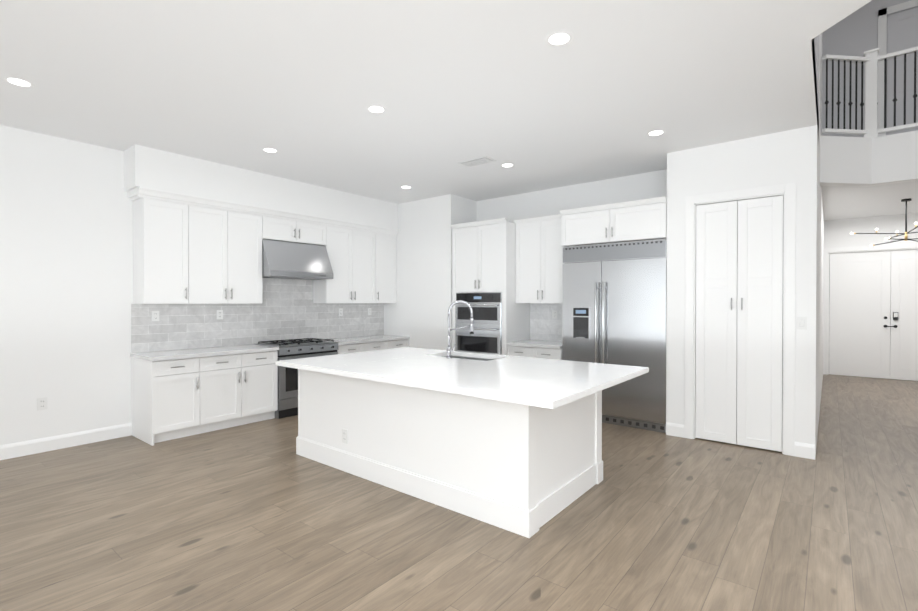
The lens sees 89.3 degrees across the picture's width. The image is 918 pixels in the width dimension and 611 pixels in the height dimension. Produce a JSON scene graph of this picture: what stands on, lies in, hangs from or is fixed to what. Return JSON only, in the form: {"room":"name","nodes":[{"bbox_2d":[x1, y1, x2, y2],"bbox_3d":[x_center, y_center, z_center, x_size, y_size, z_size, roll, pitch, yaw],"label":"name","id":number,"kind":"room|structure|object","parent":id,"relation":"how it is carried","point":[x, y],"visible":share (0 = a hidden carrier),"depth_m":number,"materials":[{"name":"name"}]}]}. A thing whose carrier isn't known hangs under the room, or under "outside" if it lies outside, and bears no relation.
{"room":"kitchen","nodes":[
{"label":"kitchen","id":0,"kind":"room"},
{"bbox_2d":[0,125,371,444],"bbox_3d":[-4.260,-0.270,4.373,0.160,3.390,10.930,0,1,39],"label":"wall","id":1,"kind":"structure","parent":0,"point":[66,253],"depth_m":4.63,"materials":[{"name":"white paint"}]},
{"bbox_2d":[37,397,46,410],"bbox_3d":[-4.047,0.954,4.513,0.008,0.118,0.075,0,1,39],"label":"outlet","id":2,"kind":"object","parent":1,"relation":"attached to","point":[41,403],"visible":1,"depth_m":4.51,"materials":[{"name":"white plastic"}]},
{"bbox_2d":[0,423,131,459],"bbox_3d":[-5.592,1.371,2.574,0.016,0.135,6.436,0,1,39],"label":"baseboard","id":3,"kind":"structure","parent":1,"relation":"attached to","point":[23,448],"depth_m":4.63,"materials":[{"name":"white paint"}]},
{"bbox_2d":[131,278,383,352],"bbox_3d":[-2.435,-0.175,6.518,0.017,1.367,3.677,0,1,39],"label":"tile backsplash","id":4,"kind":"structure","parent":1,"relation":"attached to","point":[286,309],"depth_m":6.21,"materials":[{"name":"white tile"}]},
{"bbox_2d":[127,186,398,303],"bbox_3d":[-2.303,-0.638,6.389,0.377,1.218,3.706,0,1,39],"label":"upper cabinet","id":5,"kind":"object","parent":1,"relation":"attached to","point":[190,249],"visible":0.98,"depth_m":5.60,"materials":[{"name":"white paint"}]},
{"bbox_2d":[262,239,332,279],"bbox_3d":[-2.259,-0.611,6.337,0.492,0.488,0.952,0,1,39],"label":"range hood","id":6,"kind":"object","parent":1,"relation":"attached to","point":[289,260],"visible":0.98,"depth_m":6.17,"materials":[{"name":"silver metal"}]},
{"bbox_2d":[124,144,397,229],"bbox_3d":[-2.322,-1.464,6.381,0.355,0.430,3.740,0,1,39],"label":"soffit","id":7,"kind":"structure","parent":0,"point":[148,167],"depth_m":5.71,"materials":[{"name":"white paint"}]},
{"bbox_2d":[0,0,871,203],"bbox_3d":[-0.429,-1.792,1.306,9.960,0.300,10.930,0,1,39],"label":"ceiling","id":8,"kind":"structure","parent":0,"point":[302,85],"depth_m":3.46,"materials":[{"name":"white paint"}]},
{"bbox_2d":[3,76,34,87],"bbox_3d":[-3.264,-1.654,3.447,0.176,0.005,0.176,0,1,39],"label":"recessed light","id":9,"kind":"object","parent":8,"relation":"in","point":[16,81],"visible":1,"depth_m":3.44,"materials":[{"name":"white paint"}]},
{"bbox_2d":[261,148,278,152],"bbox_3d":[-2.029,-1.666,4.995,0.176,0.005,0.176,0,1,39],"label":"recessed light","id":10,"kind":"object","parent":8,"relation":"in","point":[270,150],"visible":0.98,"depth_m":5.00,"materials":[{"name":"white paint"}]},
{"bbox_2d":[366,105,386,113],"bbox_3d":[-0.700,-1.658,3.935,0.176,0.005,0.176,0,1,39],"label":"recessed light","id":11,"kind":"object","parent":8,"relation":"in","point":[377,109],"visible":1,"depth_m":3.93,"materials":[{"name":"white paint"}]},
{"bbox_2d":[400,186,411,188],"bbox_3d":[-0.750,-1.677,6.597,0.176,0.005,0.176,0,1,39],"label":"recessed light","id":12,"kind":"object","parent":8,"relation":"in","point":[406,187],"visible":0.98,"depth_m":6.61,"materials":[{"name":"white paint"}]},
{"bbox_2d":[458,156,496,166],"bbox_3d":[0.210,-1.665,5.396,0.400,0.014,0.220,0,1,39],"label":"ceiling vent","id":13,"kind":"object","parent":8,"relation":"in","point":[477,161],"visible":1,"depth_m":5.36,"materials":[{"name":"white metal"}]},
{"bbox_2d":[500,163,514,166],"bbox_3d":[0.579,-1.670,5.537,0.176,0.005,0.176,0,1,39],"label":"recessed light","id":14,"kind":"object","parent":8,"relation":"in","point":[507,165],"visible":1,"depth_m":5.54,"materials":[{"name":"white paint"}]},
{"bbox_2d":[545,31,573,46],"bbox_3d":[0.621,-1.650,2.881,0.176,0.005,0.176,0,1,39],"label":"recessed light","id":15,"kind":"object","parent":8,"relation":"in","point":[558,38],"visible":1,"depth_m":2.87,"materials":[{"name":"white paint"}]},
{"bbox_2d":[646,130,665,135],"bbox_3d":[1.900,-1.662,4.483,0.176,0.005,0.176,0,1,39],"label":"recessed light","id":16,"kind":"object","parent":8,"relation":"in","point":[655,133],"visible":1,"depth_m":4.47,"materials":[{"name":"white paint"}]},
{"bbox_2d":[0,374,917,610],"bbox_3d":[1.424,1.491,3.606,10.300,0.120,17.200,0,1,39],"label":"floor","id":17,"kind":"structure","parent":0,"point":[260,516],"depth_m":2.95,"materials":[{"name":"brown wood"}]},
{"bbox_2d":[130,335,409,445],"bbox_3d":[-2.193,0.961,6.325,0.641,0.900,3.689,0,1,39],"label":"base cabinet","id":18,"kind":"object","parent":17,"relation":"on","point":[180,393],"visible":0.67,"depth_m":5.15,"materials":[{"name":"white paint"}]},
{"bbox_2d":[256,338,338,418],"bbox_3d":[-2.174,0.944,6.294,0.690,0.934,0.884,0,1,39],"label":"gas range","id":19,"kind":"object","parent":17,"relation":"on","point":[289,349],"visible":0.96,"depth_m":5.94,"materials":[{"name":"silver metal"}]},
{"bbox_2d":[292,355,602,537],"bbox_3d":[-0.170,0.991,4.154,2.552,0.872,1.266,0,1,39],"label":"kitchen island","id":20,"kind":"object","parent":17,"relation":"on","point":[513,444],"depth_m":3.38,"materials":[{"name":"white paint"}]},
{"bbox_2d":[276,347,455,374],"bbox_3d":[-0.869,0.530,4.738,0.744,0.040,1.720,0,1,39],"label":"island countertop","id":21,"kind":"structure","parent":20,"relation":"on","point":[318,363],"depth_m":4.49,"materials":[{"name":"white stone"}]},
{"bbox_2d":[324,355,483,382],"bbox_3d":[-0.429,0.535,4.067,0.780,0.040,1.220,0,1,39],"label":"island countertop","id":22,"kind":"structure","parent":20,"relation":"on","point":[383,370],"depth_m":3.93,"materials":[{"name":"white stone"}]},
{"bbox_2d":[446,300,473,358],"bbox_3d":[0.008,0.229,4.493,0.227,0.564,0.184,0,1,39],"label":"pull-down faucet","id":23,"kind":"object","parent":22,"relation":"on","point":[449,350],"visible":1,"depth_m":4.48,"materials":[{"name":"silver metal"}]},
{"bbox_2d":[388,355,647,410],"bbox_3d":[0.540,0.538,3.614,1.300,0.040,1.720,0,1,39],"label":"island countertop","id":24,"kind":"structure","parent":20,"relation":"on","point":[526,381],"depth_m":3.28,"materials":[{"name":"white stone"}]},
{"bbox_2d":[450,218,529,354],"bbox_3d":[0.450,0.099,6.932,0.965,2.615,0.733,0,1,39],"label":"tall cabinet","id":25,"kind":"object","parent":17,"relation":"on","point":[484,269],"visible":0.52,"depth_m":6.64,"materials":[{"name":"white paint"}]},
{"bbox_2d":[506,340,561,359],"bbox_3d":[1.169,0.961,6.411,0.809,0.900,0.661,0,1,39],"label":"base cabinet","id":26,"kind":"object","parent":17,"relation":"on","point":[545,349],"visible":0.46,"depth_m":6.20,"materials":[{"name":"white paint"}]},
{"bbox_2d":[562,239,666,432],"bbox_3d":[1.974,0.335,5.745,1.248,2.160,0.690,0,1,39],"label":"built-in refrigerator","id":27,"kind":"object","parent":17,"relation":"on","point":[614,302],"visible":0.85,"depth_m":5.44,"materials":[{"name":"silver metal"}]},
{"bbox_2d":[460,355,471,358],"bbox_3d":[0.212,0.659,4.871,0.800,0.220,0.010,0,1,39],"label":"sink","id":28,"kind":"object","parent":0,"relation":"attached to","point":[461,356],"depth_m":4.97,"materials":[{"name":"silver metal"}]},
{"bbox_2d":[384,125,818,456],"bbox_3d":[1.257,-0.285,6.445,5.880,3.390,0.810,0,1,39],"label":"wall","id":29,"kind":"structure","parent":0,"point":[785,157],"depth_m":5.06,"materials":[{"name":"white paint"}]},
{"bbox_2d":[514,214,563,302],"bbox_3d":[1.230,-0.618,6.476,0.809,1.175,0.467,0,1,39],"label":"upper cabinet","id":30,"kind":"object","parent":29,"relation":"attached to","point":[539,263],"visible":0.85,"depth_m":6.34,"materials":[{"name":"white paint"}]},
{"bbox_2d":[530,303,562,340],"bbox_3d":[1.371,0.239,6.659,0.809,0.537,0.017,0,1,39],"label":"tile backsplash","id":31,"kind":"structure","parent":29,"relation":"attached to","point":[546,320],"depth_m":6.74,"materials":[{"name":"white tile"}]},
{"bbox_2d":[559,196,666,246],"bbox_3d":[1.972,-0.977,5.733,1.256,0.445,0.697,0,1,39],"label":"upper cabinet","id":32,"kind":"object","parent":29,"relation":"attached to","point":[635,220],"visible":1,"depth_m":5.46,"materials":[{"name":"white paint"}]},
{"bbox_2d":[695,195,782,451],"bbox_3d":[2.814,0.175,4.704,0.758,2.468,0.069,0,1,39],"label":"pantry door","id":33,"kind":"structure","parent":29,"relation":"in","point":[739,335],"depth_m":4.68,"materials":[{"name":"white paint"}]},
{"bbox_2d":[684,182,795,455],"bbox_3d":[2.832,0.130,4.726,0.960,2.585,0.118,0,1,39],"label":"door frame","id":34,"kind":"structure","parent":29,"relation":"attached to","point":[787,191],"depth_m":4.48,"materials":[{"name":"white paint"}]},
{"bbox_2d":[666,422,814,459],"bbox_3d":[2.788,1.355,4.707,1.303,0.135,0.016,0,1,39],"label":"baseboard","id":35,"kind":"structure","parent":29,"relation":"attached to","point":[804,450],"depth_m":4.38,"materials":[{"name":"white paint"}]},
{"bbox_2d":[797,317,806,329],"bbox_3d":[3.217,0.166,4.360,0.075,0.118,0.008,0,1,39],"label":"light switch","id":36,"kind":"object","parent":29,"relation":"attached to","point":[801,322],"visible":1,"depth_m":4.36,"materials":[{"name":"white plastic"}]},
{"bbox_2d":[812,32,823,434],"bbox_3d":[4.759,-1.713,6.231,0.150,6.250,8.100,0,1,39],"label":"wall","id":37,"kind":"structure","parent":0,"point":[817,42],"depth_m":5.74,"materials":[{"name":"white paint"}]},
{"bbox_2d":[822,181,917,220],"bbox_3d":[7.370,-1.838,6.239,3.920,0.320,4.830,0,1,39],"label":"ceiling","id":38,"kind":"structure","parent":0,"point":[840,202],"depth_m":7.47,"materials":[{"name":"white paint"}]},
{"bbox_2d":[820,130,917,186],"bbox_3d":[6.050,-1.746,4.587,3.921,0.560,0.640,0,1,39],"label":"balcony wall","id":39,"kind":"structure","parent":38,"relation":"attached to","point":[866,161],"depth_m":5.58,"materials":[{"name":"white paint"}]},
{"bbox_2d":[822,46,917,137],"bbox_3d":[6.052,-2.559,4.616,3.863,1.065,0.543,0,1,39],"label":"balcony railing","id":40,"kind":"object","parent":39,"relation":"on","point":[871,58],"visible":1,"depth_m":5.62,"materials":[{"name":"white paint"}]},
{"bbox_2d":[850,198,917,246],"bbox_3d":[7.096,-1.335,7.377,0.995,0.699,0.995,0,0,-18],"label":"chandelier","id":41,"kind":"object","parent":38,"relation":"hanging from","point":[906,233],"visible":1,"depth_m":7.38,"materials":[{"name":"black metal"}]},
{"bbox_2d":[822,0,917,136],"bbox_3d":[6.931,-3.415,5.798,4.070,2.840,0.150,0,1,39],"label":"wall","id":42,"kind":"structure","parent":0,"point":[855,33],"depth_m":6.71,"materials":[{"name":"white paint"}]},
{"bbox_2d":[877,0,917,136],"bbox_3d":[6.955,-3.064,5.710,3.920,2.140,0.080,0,1,39],"label":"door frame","id":43,"kind":"structure","parent":42,"relation":"attached to","point":[897,31],"depth_m":6.42,"materials":[{"name":"white paint"}]},
{"bbox_2d":[824,213,917,252],"bbox_3d":[8.867,-1.728,8.237,4.070,6.250,0.160,0,1,39],"label":"wall","id":44,"kind":"structure","parent":0,"point":[837,233],"depth_m":8.93,"materials":[{"name":"white paint"}]},
{"bbox_2d":[823,243,917,374],"bbox_3d":[8.165,0.123,8.798,2.030,2.540,0.180,0,1,39],"label":"door frame","id":45,"kind":"structure","parent":44,"relation":"attached to","point":[907,246],"depth_m":9.31,"materials":[{"name":"white paint"}]},
{"bbox_2d":[829,249,917,380],"bbox_3d":[8.133,0.176,8.758,1.802,2.422,0.114,0,1,39],"label":"front door","id":46,"kind":"structure","parent":44,"relation":"in","point":[873,331],"depth_m":8.91,"materials":[{"name":"white paint"}]}
]}

